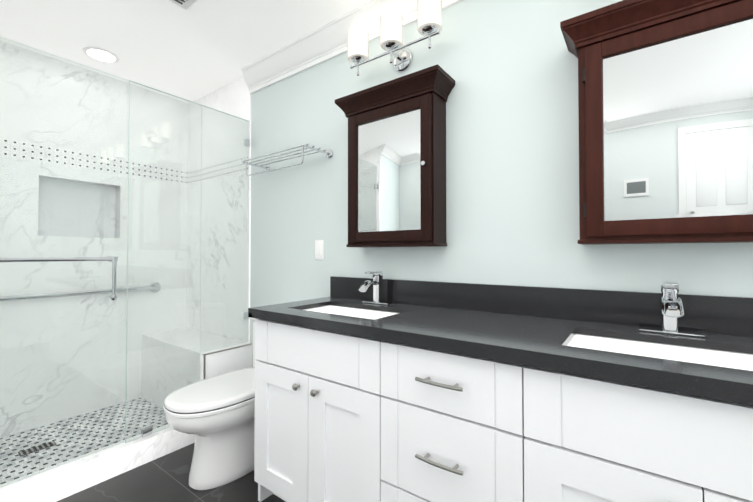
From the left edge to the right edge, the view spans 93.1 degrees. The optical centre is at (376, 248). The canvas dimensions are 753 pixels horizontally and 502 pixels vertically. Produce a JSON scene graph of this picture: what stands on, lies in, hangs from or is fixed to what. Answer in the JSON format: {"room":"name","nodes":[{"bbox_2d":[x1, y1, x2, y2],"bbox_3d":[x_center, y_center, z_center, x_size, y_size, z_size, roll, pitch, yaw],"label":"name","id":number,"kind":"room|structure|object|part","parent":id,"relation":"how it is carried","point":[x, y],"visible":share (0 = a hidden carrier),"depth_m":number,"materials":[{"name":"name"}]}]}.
{"room":"bathroom","nodes":[
{"label":"bathroom","id":0,"kind":"room"},
{"bbox_2d":[0,397,285,501],"bbox_3d":[-0.557,1.172,0.652,5.200,0.124,2.900,-1,-1,36],"label":"floor","id":1,"kind":"structure","parent":0,"point":[60,435],"depth_m":1.90,"materials":[{"name":"tile"}]},
{"bbox_2d":[0,424,194,501],"bbox_3d":[-1.477,1.095,1.696,0.132,0.109,1.300,-1,-1,36],"label":"shower curb","id":2,"kind":"structure","parent":1,"relation":"on","point":[63,480],"depth_m":1.75,"materials":[{"name":"stone"}]},
{"bbox_2d":[0,37,249,486],"bbox_3d":[-1.371,0.064,1.844,0.104,1.956,1.636,-1,-1,36],"label":"glass shower enclosure","id":3,"kind":"object","parent":2,"relation":"on","point":[146,431],"visible":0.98,"depth_m":1.86,"materials":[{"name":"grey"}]},
{"bbox_3d":[-1.591,0.054,1.544,0.104,1.944,0.893,-1,-1,36],"label":"shower glass door","id":4,"kind":"part","parent":3,"relation":"part of","materials":[{"name":"clear glass"}]},
{"bbox_3d":[-1.125,0.069,2.220,0.022,1.956,0.739,-1,-1,36],"label":"shower glass fixed panel","id":5,"kind":"part","parent":3,"relation":"part of","materials":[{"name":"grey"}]},
{"bbox_2d":[141,327,251,408],"bbox_3d":[-1.339,0.903,2.613,0.928,0.480,0.340,-1,-1,36],"label":"shower bench","id":6,"kind":"object","parent":1,"relation":"on","point":[234,356],"visible":0.48,"depth_m":2.47,"materials":[{"name":"stone"}]},
{"bbox_2d":[163,317,256,489],"bbox_3d":[-0.732,0.774,1.927,0.392,0.759,0.752,-1,-1,36],"label":"toilet","id":7,"kind":"object","parent":1,"relation":"on","point":[215,415],"visible":0.58,"depth_m":1.72,"materials":[{"name":"white ceramic"}]},
{"bbox_2d":[248,271,752,501],"bbox_3d":[0.341,0.624,1.262,1.880,1.038,0.564,-1,-1,36],"label":"bathroom vanity","id":8,"kind":"object","parent":1,"relation":"on","point":[377,387],"visible":1,"depth_m":1.07,"materials":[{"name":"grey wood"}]},
{"bbox_2d":[248,276,752,405],"bbox_3d":[0.344,0.226,1.273,1.880,0.155,0.552,-1,-1,36],"label":"countertop","id":9,"kind":"structure","parent":8,"relation":"on","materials":[{"name":"black stone"}]},
{"bbox_2d":[303,305,398,319],"bbox_3d":[-0.124,0.354,1.579,0.514,0.130,0.304,-1,-1,36],"label":"sink","id":10,"kind":"object","parent":9,"relation":"in","point":[361,311],"depth_m":1.73,"materials":[{"name":"white ceramic"}]},
{"bbox_2d":[359,271,393,304],"bbox_3d":[-0.022,0.191,1.721,0.156,0.158,0.146,-1,-1,36],"label":"faucet","id":11,"kind":"object","parent":9,"relation":"on","point":[377,282],"depth_m":1.74,"materials":[{"name":"silver metal"}]},
{"bbox_2d":[567,334,752,370],"bbox_3d":[0.776,0.344,0.921,0.514,0.130,0.304,-1,-1,36],"label":"sink","id":12,"kind":"object","parent":9,"relation":"in","point":[692,352],"depth_m":1.04,"materials":[{"name":"white ceramic"}]},
{"bbox_2d":[639,281,704,337],"bbox_3d":[0.878,0.181,1.063,0.156,0.158,0.146,-1,-1,36],"label":"faucet","id":13,"kind":"object","parent":9,"relation":"on","point":[672,306],"depth_m":1.08,"materials":[{"name":"silver metal"}]},
{"bbox_2d":[0,0,369,103],"bbox_3d":[-0.557,-1.327,0.689,5.200,0.100,2.900,-1,-1,36],"label":"ceiling","id":14,"kind":"structure","parent":0,"point":[197,49],"depth_m":2.07,"materials":[{"name":"white paint"}]},
{"bbox_2d":[83,46,119,62],"bbox_3d":[-1.778,-1.249,2.305,0.190,0.006,0.190,-1,-1,36],"label":"recessed light","id":15,"kind":"object","parent":14,"relation":"in","point":[101,54],"visible":1,"depth_m":2.29,"materials":[{"name":"white"}]},
{"bbox_2d":[169,0,196,9],"bbox_3d":[-0.970,-1.252,1.704,0.225,0.018,0.225,-1,-1,36],"label":"fan","id":16,"kind":"object","parent":14,"relation":"attached to","point":[185,4],"visible":0.94,"depth_m":1.80,"materials":[{"name":"white plastic"}]},
{"bbox_2d":[241,0,463,93],"bbox_3d":[0.625,-1.192,1.382,3.812,0.150,0.082,-1,-1,36],"label":"crown molding","id":17,"kind":"structure","parent":14,"relation":"attached to","point":[321,44],"depth_m":2.00,"materials":[{"name":"white"}]},
{"bbox_2d":[250,0,752,351],"bbox_3d":[0.254,-0.055,1.780,5.200,2.412,0.150,-1,-1,36],"label":"wall","id":18,"kind":"structure","parent":0,"point":[510,67],"depth_m":1.55,"materials":[{"name":"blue paint"}]},
{"bbox_2d":[187,77,250,342],"bbox_3d":[-1.253,-0.040,2.782,0.884,2.412,0.010,-1,-1,36],"label":"shower wall tile","id":19,"kind":"structure","parent":18,"relation":"attached to","point":[233,98],"depth_m":2.75,"materials":[{"name":"tile"}]},
{"bbox_2d":[242,143,332,175],"bbox_3d":[-0.563,-0.515,2.169,0.632,0.119,0.194,-1,-1,36],"label":"shelf rack","id":20,"kind":"object","parent":18,"relation":"attached to","point":[329,153],"visible":1,"depth_m":2.12,"materials":[{"name":"silver metal"}]},
{"bbox_2d":[315,240,323,259],"bbox_3d":[-0.340,0.009,2.114,0.072,0.116,0.008,-1,-1,36],"label":"switch plate","id":21,"kind":"object","parent":18,"relation":"attached to","point":[319,249],"visible":1,"depth_m":2.11,"materials":[{"name":"white plastic"}]},
{"bbox_2d":[347,0,441,75],"bbox_3d":[0.085,-0.993,1.724,0.520,0.218,0.158,-1,-1,36],"label":"sconce","id":22,"kind":"object","parent":18,"relation":"attached to","point":[429,19],"visible":1,"depth_m":1.67,"materials":[{"name":"white glass"}]},
{"bbox_2d":[335,64,454,247],"bbox_3d":[0.072,-0.384,1.714,0.579,0.752,0.176,-1,-1,36],"label":"medicine cabinet mirror","id":23,"kind":"object","parent":18,"relation":"attached to","point":[396,162],"visible":1,"depth_m":1.63,"materials":[{"name":"brown wood"}]},
{"bbox_2d":[560,0,752,244],"bbox_3d":[0.909,-0.393,1.102,0.579,0.752,0.176,-1,-1,36],"label":"medicine cabinet mirror","id":24,"kind":"object","parent":18,"relation":"attached to","point":[665,97],"visible":1,"depth_m":1.07,"materials":[{"name":"brown wood"}]},
{"bbox_3d":[-2.556,-0.050,2.130,0.250,2.412,2.600,-1,-1,36],"label":"wall","id":25,"kind":"structure","parent":0,"visible":0},
{"bbox_2d":[0,41,187,437],"bbox_3d":[-2.134,-0.046,2.411,0.100,2.412,1.650,-1,-1,36],"label":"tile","id":26,"kind":"structure","parent":25,"relation":"attached to","point":[79,340],"depth_m":2.47,"materials":[{"name":"tile"}]},
{"bbox_2d":[0,282,160,301],"bbox_3d":[-2.045,0.303,2.377,0.074,0.080,1.150,-1,-1,36],"label":"grab bar","id":27,"kind":"object","parent":26,"relation":"attached to","point":[42,296],"depth_m":2.38,"materials":[{"name":"silver metal"}]}
]}

